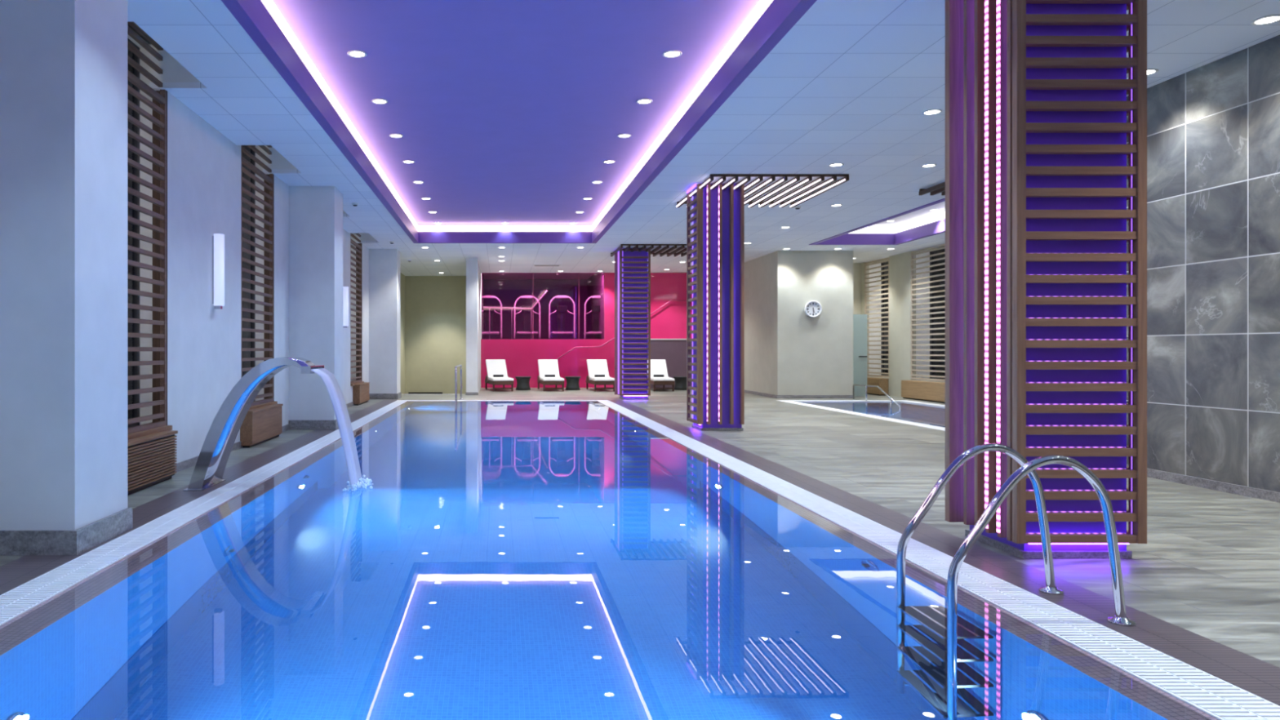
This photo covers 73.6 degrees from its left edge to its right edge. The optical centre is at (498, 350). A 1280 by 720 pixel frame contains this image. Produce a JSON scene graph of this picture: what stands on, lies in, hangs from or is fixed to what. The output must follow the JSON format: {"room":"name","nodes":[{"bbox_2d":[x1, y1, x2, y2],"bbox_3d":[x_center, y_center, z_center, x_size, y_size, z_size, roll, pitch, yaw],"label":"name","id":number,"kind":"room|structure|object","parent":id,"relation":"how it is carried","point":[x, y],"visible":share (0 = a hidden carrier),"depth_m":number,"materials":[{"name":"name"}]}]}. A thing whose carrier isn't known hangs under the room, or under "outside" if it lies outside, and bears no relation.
{"room":"spa","nodes":[
{"label":"spa","id":0,"kind":"room"},
{"bbox_2d":[127,23,368,463],"bbox_3d":[-3.525,-0.950,13.200,0.150,4.500,34.800,0,0,0],"label":"wall","id":1,"kind":"structure","parent":0,"point":[204,165],"depth_m":10.01,"materials":[{"name":"paint"}]},
{"bbox_2d":[127,26,172,439],"bbox_3d":[-3.875,-1.175,7.925,0.950,4.010,1.710,0,0,0],"label":"window","id":2,"kind":"structure","parent":1,"relation":"in","point":[132,270],"depth_m":8.73,"materials":[{"name":"white paint"}]},
{"bbox_2d":[127,22,166,434],"bbox_3d":[-3.480,-1.180,7.925,0.050,3.920,1.630,0,0,0],"label":"slatted screen","id":3,"kind":"object","parent":2,"relation":"attached to","point":[161,98],"visible":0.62,"depth_m":8.33,"materials":[{"name":"brown wood"}]},
{"bbox_2d":[127,25,200,82],"bbox_3d":[-3.285,-2.970,7.775,0.630,0.420,1.810,0,0,0],"label":"trim","id":4,"kind":"structure","parent":1,"relation":"attached to","point":[173,71],"depth_m":8.65,"materials":[{"name":"white paint"}]},
{"bbox_2d":[212,233,224,309],"bbox_3d":[-3.385,-0.950,10.150,0.130,0.900,0.150,0,0,0],"label":"wall lamp","id":5,"kind":"object","parent":1,"relation":"attached to","point":[218,239],"visible":1,"depth_m":10.09,"materials":[{"name":"glass"}]},
{"bbox_2d":[240,145,277,409],"bbox_3d":[-3.875,-1.175,12.075,0.950,4.010,1.710,0,0,0],"label":"window","id":6,"kind":"structure","parent":1,"relation":"in","point":[245,285],"depth_m":12.85,"materials":[{"name":"white paint"}]},
{"bbox_2d":[240,145,273,406],"bbox_3d":[-3.480,-1.180,12.075,0.050,3.920,1.630,0,0,0],"label":"slatted screen","id":7,"kind":"object","parent":6,"relation":"attached to","point":[269,179],"visible":0.63,"depth_m":12.19,"materials":[{"name":"brown wood"}]},
{"bbox_2d":[174,401,354,472],"bbox_3d":[-3.442,1.255,10.300,0.015,0.090,29.000,0,0,0],"label":"baseboard","id":8,"kind":"structure","parent":1,"relation":"attached to","point":[191,462],"depth_m":9.46,"materials":[{"name":"grey stone"}]},
{"bbox_2d":[262,145,297,168],"bbox_3d":[-3.285,-2.970,11.925,0.630,0.420,1.810,0,0,0],"label":"trim","id":9,"kind":"structure","parent":1,"relation":"attached to","point":[278,161],"depth_m":12.80,"materials":[{"name":"white paint"}]},
{"bbox_2d":[342,286,348,328],"bbox_3d":[-3.385,-0.950,18.550,0.130,0.900,0.150,0,0,0],"label":"wall lamp","id":10,"kind":"object","parent":1,"relation":"attached to","point":[345,289],"visible":0.97,"depth_m":18.48,"materials":[{"name":"glass"}]},
{"bbox_2d":[350,233,364,386],"bbox_3d":[-3.875,-1.175,20.375,0.950,4.010,1.710,0,0,0],"label":"window","id":11,"kind":"structure","parent":1,"relation":"in","point":[353,324],"depth_m":21.20,"materials":[{"name":"white paint"}]},
{"bbox_2d":[350,233,361,383],"bbox_3d":[-3.480,-1.180,20.375,0.050,3.920,1.630,0,0,0],"label":"slatted screen","id":12,"kind":"object","parent":11,"relation":"attached to","point":[353,242],"visible":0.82,"depth_m":20.64,"materials":[{"name":"brown wood"}]},
{"bbox_2d":[355,233,376,240],"bbox_3d":[-3.285,-2.970,20.225,0.630,0.420,1.810,0,0,0],"label":"trim","id":13,"kind":"structure","parent":1,"relation":"attached to","point":[364,237],"depth_m":21.10,"materials":[{"name":"white paint"}]},
{"bbox_2d":[400,272,404,394],"bbox_3d":[-3.425,-0.450,27.700,0.050,4.500,5.600,0,0,0],"label":"wall","id":14,"kind":"structure","parent":0,"point":[402,277],"depth_m":29.77,"materials":[{"name":"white paint"}]},
{"bbox_2d":[404,275,466,394],"bbox_3d":[-2.200,-0.450,30.575,2.500,4.500,0.150,0,0,0],"label":"wall niche","id":15,"kind":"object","parent":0,"point":[435,306],"visible":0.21,"depth_m":30.50,"materials":[{"name":"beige paint"}]},
{"bbox_2d":[408,392,442,394],"bbox_3d":[-2.660,1.555,30.475,1.240,0.070,0.050,0,0,0],"label":"vent slot","id":16,"kind":"object","parent":15,"relation":"attached to","point":[408,393],"visible":1,"depth_m":30.45,"materials":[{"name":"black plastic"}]},
{"bbox_2d":[466,257,481,392],"bbox_3d":[-0.785,-0.450,27.525,0.330,4.500,6.150,0,0,0],"label":"wall partition","id":17,"kind":"structure","parent":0,"point":[473,275],"depth_m":24.45,"materials":[{"name":"paint"}]},
{"bbox_2d":[465,392,478,395],"bbox_3d":[-0.785,1.260,24.440,0.370,0.080,0.020,0,0,0],"label":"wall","id":18,"kind":"structure","parent":17,"relation":"attached to","point":[466,393],"depth_m":24.43,"materials":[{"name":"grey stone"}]},
{"bbox_2d":[484,279,587,338],"bbox_3d":[1.590,-2.000,35.550,4.420,3.400,0.100,0,0,0],"label":"wall","id":19,"kind":"structure","parent":0,"point":[508,291],"depth_m":35.50,"materials":[{"name":"paint"}]},
{"bbox_2d":[483,273,594,279],"bbox_3d":[1.565,-2.930,32.450,4.570,0.340,6.300,0,0,0],"label":"ceiling","id":20,"kind":"structure","parent":0,"point":[486,276],"depth_m":34.02,"materials":[{"name":"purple paint"}]},
{"bbox_2d":[481,273,604,338],"bbox_3d":[1.565,-2.000,32.450,4.570,3.400,6.300,0,0,0],"label":"wall","id":21,"kind":"structure","parent":0,"point":[596,282],"depth_m":32.30,"materials":[{"name":"paint"}]},
{"bbox_2d":[480,272,692,387],"bbox_3d":[3.465,-0.700,29.250,8.170,4.000,0.100,0,0,0],"label":"wall","id":22,"kind":"structure","parent":0,"point":[521,356],"depth_m":29.20,"materials":[{"name":"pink paint"}]},
{"bbox_2d":[556,272,686,359],"bbox_3d":[2.944,-1.161,29.139,7.088,3.078,0.222,0,0,0],"label":"trim","id":23,"kind":"structure","parent":22,"relation":"in","point":[579,273],"depth_m":29.05,"materials":[{"name":"pink"}]},
{"bbox_2d":[0,387,1279,667],"bbox_3d":[3.875,1.360,13.200,14.950,0.120,34.800,0,0,0],"label":"floor","id":24,"kind":"structure","parent":0,"point":[1208,566],"depth_m":6.99,"materials":[{"name":"stone"}]},
{"bbox_2d":[0,0,132,555],"bbox_3d":[-3.062,-0.700,5.730,0.775,4.000,0.810,0,0,0],"label":"column","id":25,"kind":"structure","parent":24,"relation":"on","point":[64,63],"depth_m":5.35,"materials":[{"name":"white paint"}]},
{"bbox_2d":[127,431,177,495],"bbox_3d":[-3.365,1.060,7.765,0.170,0.480,1.650,0,0,0],"label":"radiator cover","id":26,"kind":"object","parent":24,"relation":"on","point":[151,458],"visible":0.59,"depth_m":7.96,"materials":[{"name":"brown wood"}]},
{"bbox_2d":[240,404,283,447],"bbox_3d":[-3.365,1.055,11.980,0.170,0.490,1.580,0,0,0],"label":"radiator cover","id":27,"kind":"object","parent":24,"relation":"on","point":[261,424],"visible":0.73,"depth_m":11.65,"materials":[{"name":"brown wood"}]},
{"bbox_2d":[288,186,342,429],"bbox_3d":[-3.062,-0.700,14.180,0.775,4.000,0.810,0,0,0],"label":"column","id":28,"kind":"structure","parent":24,"relation":"on","point":[315,212],"depth_m":13.80,"materials":[{"name":"white paint"}]},
{"bbox_2d":[352,382,369,405],"bbox_3d":[-3.365,1.055,20.600,0.170,0.490,1.520,0,0,0],"label":"radiator cover","id":29,"kind":"object","parent":24,"relation":"on","point":[360,391],"visible":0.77,"depth_m":20.09,"materials":[{"name":"brown wood"}]},
{"bbox_2d":[368,248,401,399],"bbox_3d":[-3.062,-0.700,22.680,0.775,4.000,0.810,0,0,0],"label":"column","id":30,"kind":"structure","parent":24,"relation":"on","point":[384,264],"depth_m":22.30,"materials":[{"name":"white paint"}]},
{"bbox_2d":[454,364,462,409],"bbox_3d":[-0.986,1.224,20.343,0.120,1.759,3.934,0,0,0],"label":"stair handrail","id":31,"kind":"object","parent":24,"relation":"on","point":[459,365],"visible":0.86,"depth_m":18.66,"materials":[{"name":"metal"}]},
{"bbox_2d":[484,359,513,391],"bbox_3d":[0.000,0.802,27.430,0.720,0.996,1.915,0,0,-9],"label":"sun lounger","id":32,"kind":"object","parent":24,"relation":"on","point":[494,366],"visible":1,"depth_m":27.70,"materials":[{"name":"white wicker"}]},
{"bbox_2d":[485,359,513,381],"bbox_3d":[0.016,0.634,27.329,0.660,0.661,1.710,0,0,-9],"label":"cushion","id":33,"kind":"object","parent":32,"relation":"on","point":[494,366],"depth_m":27.78,"materials":[{"name":"white fabric"}]},
{"bbox_2d":[515,376,531,390],"bbox_3d":[0.800,1.080,27.600,0.550,0.440,0.550,0,0,0],"label":"side table","id":34,"kind":"object","parent":24,"relation":"on","point":[522,382],"visible":1,"depth_m":27.41,"materials":[{"name":"wicker"}]},
{"bbox_2d":[537,359,564,391],"bbox_3d":[1.683,0.802,27.441,0.720,0.996,1.915,0,0,-3],"label":"sun lounger","id":35,"kind":"object","parent":24,"relation":"on","point":[546,366],"visible":1,"depth_m":27.71,"materials":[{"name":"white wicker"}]},
{"bbox_2d":[537,359,564,381],"bbox_3d":[1.690,0.634,27.339,0.660,0.661,1.710,0,0,-3],"label":"cushion","id":36,"kind":"object","parent":35,"relation":"on","point":[546,366],"depth_m":27.80,"materials":[{"name":"white fabric"}]},
{"bbox_2d":[564,376,581,390],"bbox_3d":[2.430,1.080,27.600,0.550,0.440,0.550,0,0,0],"label":"side table","id":37,"kind":"object","parent":24,"relation":"on","point":[572,382],"visible":1,"depth_m":27.42,"materials":[{"name":"wicker"}]},
{"bbox_2d":[586,359,614,391],"bbox_3d":[3.313,0.802,27.441,0.720,0.996,1.915,0,0,-3],"label":"sun lounger","id":38,"kind":"object","parent":24,"relation":"on","point":[595,366],"visible":0.83,"depth_m":27.71,"materials":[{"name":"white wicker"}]},
{"bbox_2d":[586,359,614,381],"bbox_3d":[3.318,0.634,27.339,0.660,0.661,1.710,0,0,-3],"label":"cushion","id":39,"kind":"object","parent":38,"relation":"on","point":[595,366],"depth_m":27.80,"materials":[{"name":"white fabric"}]},
{"bbox_2d":[0,400,1218,719],"bbox_3d":[0.092,2.604,9.225,4.916,2.592,25.050,0,0,0],"label":"swimming pool","id":40,"kind":"object","parent":24,"relation":"in","point":[20,616],"visible":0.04,"depth_m":4.77,"materials":[{"name":"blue tile"}]},
{"bbox_2d":[0,400,406,626],"bbox_3d":[-2.508,1.400,9.225,0.284,0.200,25.050,0,0,0],"label":"overflow grating","id":41,"kind":"object","parent":40,"relation":"attached to","point":[25,597],"visible":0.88,"depth_m":5.81,"materials":[{"name":"white plastic"}]},
{"bbox_2d":[396,400,608,400],"bbox_3d":[0.105,1.400,21.875,5.510,0.200,0.250,0,0,0],"label":"overflow grating","id":42,"kind":"object","parent":40,"relation":"attached to","point":[397,400],"visible":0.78,"depth_m":21.84,"materials":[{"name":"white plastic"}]},
{"bbox_2d":[0,400,1211,719],"bbox_3d":[0.092,1.312,9.210,4.916,0.001,25.020,0,0,0],"label":"pool water","id":43,"kind":"object","parent":40,"relation":"in","point":[501,560],"visible":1,"depth_m":4.19,"materials":[{"name":"blue liquid"}]},
{"bbox_2d":[311,368,361,491],"bbox_3d":[-1.554,0.743,8.090,0.400,1.134,0.560,0,0,0],"label":"water","id":44,"kind":"object","parent":43,"relation":"on","point":[334,390],"visible":0.95,"depth_m":8.03,"materials":[{"name":"liquid"}]},
{"bbox_2d":[342,475,373,493],"bbox_3d":[-1.343,1.280,8.081,0.277,0.078,0.810,0,0,-5],"label":"foam","id":45,"kind":"object","parent":43,"relation":"on","point":[362,481],"visible":0.88,"depth_m":8.02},
{"bbox_2d":[597,400,1279,719],"bbox_3d":[2.705,1.400,9.225,0.310,0.200,25.050,0,0,0],"label":"overflow grating","id":46,"kind":"object","parent":40,"relation":"attached to","point":[1221,700],"visible":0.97,"depth_m":4.11,"materials":[{"name":"white plastic"}]},
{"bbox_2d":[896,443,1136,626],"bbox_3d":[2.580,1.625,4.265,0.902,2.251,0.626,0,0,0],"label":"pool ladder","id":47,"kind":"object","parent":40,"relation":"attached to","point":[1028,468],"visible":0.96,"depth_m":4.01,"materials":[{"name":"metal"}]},
{"bbox_2d":[614,248,650,399],"bbox_3d":[3.575,-0.700,22.480,0.850,4.000,0.760,0,0,0],"label":"pillar","id":48,"kind":"structure","parent":24,"relation":"on","point":[631,273],"depth_m":22.19,"materials":[{"name":"paint"}]},
{"bbox_2d":[617,251,618,394],"bbox_3d":[3.186,-0.760,22.418,0.008,3.840,0.027,0,0,0],"label":"light","id":49,"kind":"object","parent":48,"relation":"attached to","point":[618,251],"depth_m":22.41,"materials":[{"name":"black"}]},
{"bbox_2d":[622,311,646,378],"bbox_3d":[3.580,-0.745,22.158,0.640,3.870,0.012,0,0,0],"label":"light","id":50,"kind":"object","parent":48,"relation":"on","point":[633,323],"depth_m":22.19,"materials":[{"name":"purple"}]},
{"bbox_2d":[0,400,1279,706],"bbox_3d":[0.100,1.360,9.200,6.200,0.120,25.600,0,0,0],"label":"trim","id":51,"kind":"structure","parent":24,"relation":"on","point":[1261,678],"depth_m":5.10,"materials":[{"name":"brown tile"}]},
{"bbox_2d":[182,357,324,490],"bbox_3d":[-2.334,0.684,8.090,1.178,1.232,0.640,0,0,0],"label":"spout","id":52,"kind":"object","parent":51,"relation":"on","point":[212,460],"visible":0.92,"depth_m":7.81,"materials":[{"name":"metal"}]},
{"bbox_2d":[647,359,675,391],"bbox_3d":[5.239,0.802,27.442,0.720,0.996,1.915,0,0,1],"label":"sun lounger","id":53,"kind":"object","parent":24,"relation":"on","point":[658,366],"visible":0.76,"depth_m":27.68,"materials":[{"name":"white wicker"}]},
{"bbox_2d":[647,359,675,381],"bbox_3d":[5.237,0.634,27.340,0.660,0.661,1.710,0,0,1],"label":"cushion","id":54,"kind":"object","parent":53,"relation":"on","point":[658,366],"depth_m":27.78,"materials":[{"name":"white fabric"}]},
{"bbox_2d":[672,376,686,390],"bbox_3d":[6.000,1.080,27.600,0.550,0.440,0.550,0,0,0],"label":"side table","id":55,"kind":"object","parent":24,"relation":"on","point":[680,381],"visible":0.73,"depth_m":27.41,"materials":[{"name":"wicker"}]},
{"bbox_2d":[686,183,744,431],"bbox_3d":[3.572,-0.700,13.878,0.765,4.000,0.764,0,0,0],"label":"pillar","id":56,"kind":"structure","parent":24,"relation":"on","point":[717,219],"depth_m":13.59,"materials":[{"name":"paint"}]},
{"bbox_2d":[686,183,696,193],"bbox_3d":[3.180,-2.670,13.875,0.020,0.040,0.650,0,0,0],"label":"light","id":57,"kind":"object","parent":56,"relation":"attached to","point":[691,188],"visible":1,"depth_m":13.85,"materials":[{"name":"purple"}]},
{"bbox_2d":[776,400,945,431],"bbox_3d":[8.900,1.898,16.700,3.400,1.204,10.200,0,0,0],"label":"pool","id":58,"kind":"object","parent":24,"relation":"in","point":[794,402],"visible":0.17,"depth_m":19.25,"materials":[{"name":"blue tile"}]},
{"bbox_2d":[797,401,945,427],"bbox_3d":[8.900,1.320,16.700,2.800,0.001,9.600,0,0,0],"label":"pool water","id":59,"kind":"object","parent":58,"relation":"in","point":[917,413],"visible":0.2,"depth_m":18.54,"materials":[{"name":"blue liquid"}]},
{"bbox_2d":[853,384,900,408],"bbox_3d":[9.299,1.290,20.591,0.215,0.820,3.876,0,0,8],"label":"pool handrail","id":60,"kind":"object","parent":58,"relation":"attached to","point":[866,386],"visible":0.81,"depth_m":20.98,"materials":[{"name":"metal"}]},
{"bbox_2d":[866,377,888,395],"bbox_3d":[11.074,1.055,24.925,0.272,0.490,1.570,0,0,0],"label":"radiator cover","id":61,"kind":"object","parent":24,"relation":"on","point":[882,383],"visible":0.52,"depth_m":24.29,"materials":[{"name":"brown wood"}]},
{"bbox_2d":[901,380,945,403],"bbox_3d":[11.074,1.055,21.475,0.272,0.490,2.770,0,0,0],"label":"radiator cover","id":62,"kind":"object","parent":24,"relation":"on","point":[929,391],"visible":0.57,"depth_m":21.63,"materials":[{"name":"brown wood"}]},
{"bbox_2d":[945,0,1146,559],"bbox_3d":[3.575,-0.700,5.550,0.850,4.000,0.760,0,0,0],"label":"pillar","id":63,"kind":"structure","parent":24,"relation":"on","point":[1037,106],"depth_m":5.26,"materials":[{"name":"paint"}]},
{"bbox_2d":[984,0,988,528],"bbox_3d":[3.186,-0.760,5.487,0.008,3.840,0.027,0,0,0],"label":"light","id":64,"kind":"object","parent":63,"relation":"attached to","point":[986,2],"depth_m":5.48,"materials":[{"name":"pink"}]},
{"bbox_2d":[996,0,999,533],"bbox_3d":[3.186,-0.760,5.357,0.008,3.840,0.027,0,0,0],"label":"light","id":65,"kind":"object","parent":63,"relation":"attached to","point":[997,1],"depth_m":5.35,"materials":[{"name":"pink"}]},
{"bbox_2d":[1026,274,1125,533],"bbox_3d":[3.580,-0.745,5.228,0.640,3.870,0.012,0,0,0],"label":"light","id":66,"kind":"object","parent":63,"relation":"on","point":[1027,512],"depth_m":5.22,"materials":[{"name":"purple"}]},
{"bbox_2d":[1029,543,1128,544],"bbox_3d":[3.610,1.201,5.231,0.620,0.008,0.013,0,0,0],"label":"light","id":67,"kind":"object","parent":63,"relation":"attached to","point":[1029,544],"depth_m":5.23,"materials":[{"name":"purple"}]},
{"bbox_2d":[1131,3,1132,533],"bbox_3d":[3.939,-0.745,5.224,0.008,3.870,0.004,0,0,0],"label":"light","id":68,"kind":"object","parent":63,"relation":"attached to","point":[1131,3],"depth_m":5.22,"materials":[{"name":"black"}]},
{"bbox_2d":[647,339,692,388],"bbox_3d":[6.275,0.470,28.950,2.550,1.660,0.500,0,0,0],"label":"wall","id":69,"kind":"structure","parent":0,"point":[673,351],"depth_m":28.70,"materials":[{"name":"paint"}]},
{"bbox_2d":[127,0,1279,275],"bbox_3d":[3.875,-2.730,13.200,14.950,0.060,34.800,0,0,0],"label":"ceiling","id":70,"kind":"structure","parent":0,"point":[851,82],"depth_m":9.97,"materials":[{"name":"paint"}]},
{"bbox_2d":[221,0,817,243],"bbox_3d":[0.155,-2.958,9.235,5.170,0.545,24.270,0,0,0],"label":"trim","id":71,"kind":"structure","parent":70,"relation":"attached to","point":[509,111],"depth_m":10.02,"materials":[{"name":"paint"}]},
{"bbox_2d":[346,49,367,57],"bbox_3d":[-1.517,-3.174,8.995,0.210,0.012,0.210,0,0,0],"label":"recessed light","id":72,"kind":"object","parent":71,"relation":"attached to","point":[355,53],"visible":1,"depth_m":8.99,"materials":[{"name":"white"}]},
{"bbox_2d":[371,98,387,104],"bbox_3d":[-1.517,-3.174,10.710,0.210,0.012,0.210,0,0,0],"label":"recessed light","id":73,"kind":"object","parent":71,"relation":"attached to","point":[380,101],"visible":1,"depth_m":10.71,"materials":[{"name":"white"}]},
{"bbox_2d":[389,133,403,137],"bbox_3d":[-1.517,-3.174,12.425,0.210,0.012,0.210,0,0,0],"label":"recessed light","id":74,"kind":"object","parent":71,"relation":"attached to","point":[393,135],"visible":1,"depth_m":12.42,"materials":[{"name":"white"}]},
{"bbox_2d":[402,160,414,163],"bbox_3d":[-1.517,-3.174,14.140,0.210,0.012,0.210,0,0,0],"label":"recessed light","id":75,"kind":"object","parent":71,"relation":"attached to","point":[405,161],"visible":1,"depth_m":14.13,"materials":[{"name":"white"}]},
{"bbox_2d":[603,160,615,163],"bbox_3d":[1.857,-3.174,14.140,0.210,0.012,0.210,0,0,0],"label":"recessed light","id":76,"kind":"object","parent":71,"relation":"attached to","point":[606,161],"visible":1,"depth_m":14.13,"materials":[{"name":"white"}]},
{"bbox_2d":[617,133,631,137],"bbox_3d":[1.857,-3.174,12.425,0.210,0.012,0.210,0,0,0],"label":"recessed light","id":77,"kind":"object","parent":71,"relation":"attached to","point":[620,135],"visible":1,"depth_m":12.42,"materials":[{"name":"white"}]},
{"bbox_2d":[635,98,653,104],"bbox_3d":[1.857,-3.174,10.710,0.210,0.012,0.210,0,0,0],"label":"recessed light","id":78,"kind":"object","parent":71,"relation":"attached to","point":[642,101],"visible":1,"depth_m":10.71,"materials":[{"name":"white plastic"}]},
{"bbox_2d":[662,49,682,57],"bbox_3d":[1.857,-3.174,8.995,0.210,0.012,0.210,0,0,0],"label":"recessed light","id":79,"kind":"object","parent":71,"relation":"attached to","point":[673,53],"visible":1,"depth_m":8.99,"materials":[{"name":"white"}]},
{"bbox_2d":[533,264,560,266],"bbox_3d":[1.525,-2.693,26.650,0.850,0.014,0.300,0,0,0],"label":"ceiling vent","id":80,"kind":"object","parent":70,"relation":"in","point":[534,264],"visible":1,"depth_m":26.57,"materials":[{"name":"metal"}]},
{"bbox_2d":[610,244,692,256],"bbox_3d":[4.200,-2.650,22.300,2.200,0.100,2.000,0,0,0],"label":"panel","id":81,"kind":"object","parent":70,"relation":"attached to","point":[636,246],"visible":0.68,"depth_m":21.80,"materials":[{"name":"brown wood"}]},
{"bbox_2d":[675,173,848,207],"bbox_3d":[4.293,-2.650,14.070,2.134,0.100,2.460,0,0,0],"label":"panel","id":82,"kind":"object","parent":70,"relation":"attached to","point":[781,202],"visible":0.73,"depth_m":13.40,"materials":[{"name":"brown wood"}]},
{"bbox_2d":[828,163,844,166],"bbox_3d":[4.900,-2.694,12.200,0.210,0.012,0.210,0,0,0],"label":"recessed light","id":83,"kind":"object","parent":70,"relation":"in","point":[832,164],"visible":1,"depth_m":12.20,"materials":[{"name":"white"}]},
{"bbox_2d":[808,197,945,244],"bbox_3d":[9.025,-2.958,15.450,2.850,0.545,12.500,0,0,0],"label":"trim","id":84,"kind":"structure","parent":70,"relation":"attached to","point":[917,223],"depth_m":20.51,"materials":[{"name":"paint"}]},
{"bbox_2d":[848,211,945,233],"bbox_3d":[9.025,-3.047,15.450,2.320,0.165,11.970,0,0,0],"label":"light","id":85,"kind":"object","parent":84,"relation":"on","point":[914,220],"depth_m":20.41,"materials":[{"name":"white"}]},
{"bbox_2d":[920,164,936,167],"bbox_3d":[6.270,-2.694,12.250,0.210,0.012,0.210,0,0,0],"label":"recessed light","id":86,"kind":"object","parent":70,"relation":"in","point":[925,165],"visible":1,"depth_m":12.25,"materials":[{"name":"white"}]},
{"bbox_2d":[921,109,942,115],"bbox_3d":[4.900,-2.694,9.500,0.210,0.012,0.210,0,0,0],"label":"recessed light","id":87,"kind":"object","parent":70,"relation":"in","point":[931,112],"visible":1,"depth_m":9.49,"materials":[{"name":"white plastic"}]},
{"bbox_2d":[919,182,945,195],"bbox_3d":[8.125,-2.650,13.000,2.150,0.100,2.200,0,0,0],"label":"panel","id":88,"kind":"object","parent":70,"relation":"attached to","point":[940,188],"visible":0.09,"depth_m":13.80,"materials":[{"name":"brown wood"}]},
{"bbox_2d":[1146,68,1158,75],"bbox_3d":[6.270,-2.694,8.150,0.210,0.012,0.210,0,0,0],"label":"recessed light","id":89,"kind":"object","parent":70,"relation":"in","point":[1149,71],"visible":0.36,"depth_m":8.10,"materials":[{"name":"white plastic"}]},
{"bbox_2d":[1250,14,1279,25],"bbox_3d":[6.270,-2.694,6.850,0.210,0.012,0.210,0,0,0],"label":"recessed light","id":90,"kind":"object","parent":70,"relation":"in","point":[1271,19],"visible":1,"depth_m":6.85,"materials":[{"name":"white plastic"}]},
{"bbox_2d":[744,250,853,395],"bbox_3d":[8.575,-0.700,24.425,2.050,4.000,3.350,0,0,0],"label":"wall","id":91,"kind":"structure","parent":0,"point":[788,351],"depth_m":22.75,"materials":[{"name":"paint"}]},
{"bbox_2d":[744,390,854,398],"bbox_3d":[8.575,1.255,25.965,2.090,0.090,6.470,0,0,0],"label":"baseboard","id":92,"kind":"structure","parent":91,"relation":"attached to","point":[774,396],"depth_m":22.73,"materials":[{"name":"grey stone"}]},
{"bbox_2d":[804,300,822,317],"bbox_3d":[8.493,-1.116,22.707,0.450,0.450,0.085,0,0,0],"label":"wall clock","id":93,"kind":"object","parent":91,"relation":"attached to","point":[813,308],"visible":1,"depth_m":22.70,"materials":[{"name":"paint"}]},
{"bbox_2d":[853,314,866,396],"bbox_3d":[9.910,0.140,23.295,0.620,2.320,0.090,0,0,0],"label":"door","id":94,"kind":"structure","parent":91,"relation":"in","point":[860,321],"depth_m":23.30,"materials":[{"name":"clear glass"}]},
{"bbox_2d":[853,262,861,314],"bbox_3d":[10.475,-0.700,26.025,1.750,4.000,0.150,0,0,0],"label":"wall","id":95,"kind":"structure","parent":0,"point":[856,266],"depth_m":25.95,"materials":[{"name":"paint"}]},
{"bbox_2d":[861,251,945,397],"bbox_3d":[11.275,-0.700,17.850,0.150,4.000,16.500,0,0,0],"label":"wall","id":96,"kind":"structure","parent":0,"point":[900,264],"depth_m":23.50,"materials":[{"name":"paint"}]},
{"bbox_2d":[864,257,888,377],"bbox_3d":[11.230,-0.950,24.925,0.050,3.460,1.630,0,0,0],"label":"slatted screen","id":97,"kind":"object","parent":96,"relation":"attached to","point":[881,260],"visible":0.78,"depth_m":24.89,"materials":[{"name":"brown wood"}]},
{"bbox_2d":[869,259,888,377],"bbox_3d":[11.565,-0.950,24.925,0.430,3.560,1.710,0,0,0],"label":"window","id":98,"kind":"structure","parent":96,"relation":"in","point":[886,262],"depth_m":25.75,"materials":[{"name":"white paint"}]},
{"bbox_2d":[911,244,945,381],"bbox_3d":[11.230,-0.950,21.400,0.050,3.460,2.880,0,0,0],"label":"slatted screen","id":99,"kind":"object","parent":96,"relation":"attached to","point":[932,248],"visible":0.56,"depth_m":22.04,"materials":[{"name":"brown wood"}]},
{"bbox_2d":[915,246,945,382],"bbox_3d":[11.565,-0.950,21.400,0.430,3.560,2.960,0,0,0],"label":"window","id":100,"kind":"structure","parent":96,"relation":"in","point":[943,293],"depth_m":22.79,"materials":[{"name":"white paint"}]},
{"bbox_2d":[1126,35,1279,492],"bbox_3d":[6.755,-0.700,2.700,0.150,4.000,13.800,0,0,0],"label":"wall","id":101,"kind":"structure","parent":0,"point":[1213,128],"depth_m":7.82,"materials":[{"name":"tile"}]},
{"bbox_2d":[1126,464,1279,502],"bbox_3d":[6.670,1.258,2.700,0.020,0.085,13.800,0,0,0],"label":"baseboard","id":102,"kind":"structure","parent":101,"relation":"attached to","point":[1266,495],"depth_m":7.80,"materials":[{"name":"grey stone"}]},
{"bbox_3d":[1.590,-0.315,32.400,4.420,0.130,6.200,0,0,0],"label":"floor","id":103,"kind":"structure","parent":0,"visible":0},
{"bbox_2d":[481,295,502,338],"bbox_3d":[-0.369,-1.204,31.450,1.000,1.648,1.700,0,0,0],"label":"exercise machine","id":104,"kind":"object","parent":103,"relation":"on","point":[485,309],"visible":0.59,"depth_m":31.10,"materials":[{"name":"paint"}]},
{"bbox_2d":[483,289,547,338],"bbox_3d":[0.595,-1.269,30.000,2.305,1.778,0.048,0,0,0],"label":"handrail","id":105,"kind":"object","parent":103,"relation":"on","point":[531,308],"visible":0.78,"depth_m":29.99,"materials":[{"name":"paint"}]},
{"bbox_2d":[514,295,540,338],"bbox_3d":[1.048,-1.204,31.450,1.000,1.648,1.700,0,0,0],"label":"exercise machine","id":106,"kind":"object","parent":103,"relation":"on","point":[526,316],"visible":0.94,"depth_m":31.10,"materials":[{"name":"paint"}]},
{"bbox_2d":[548,295,575,338],"bbox_3d":[2.332,-1.204,31.450,1.000,1.648,1.700,0,0,0],"label":"exercise machine","id":107,"kind":"object","parent":103,"relation":"on","point":[560,316],"visible":0.97,"depth_m":31.10,"materials":[{"name":"paint"}]},
{"bbox_2d":[583,295,601,338],"bbox_3d":[3.646,-1.204,31.450,1.000,1.648,1.700,0,0,0],"label":"exercise machine","id":108,"kind":"object","parent":103,"relation":"on","point":[595,316],"visible":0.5,"depth_m":31.10,"materials":[{"name":"paint"}]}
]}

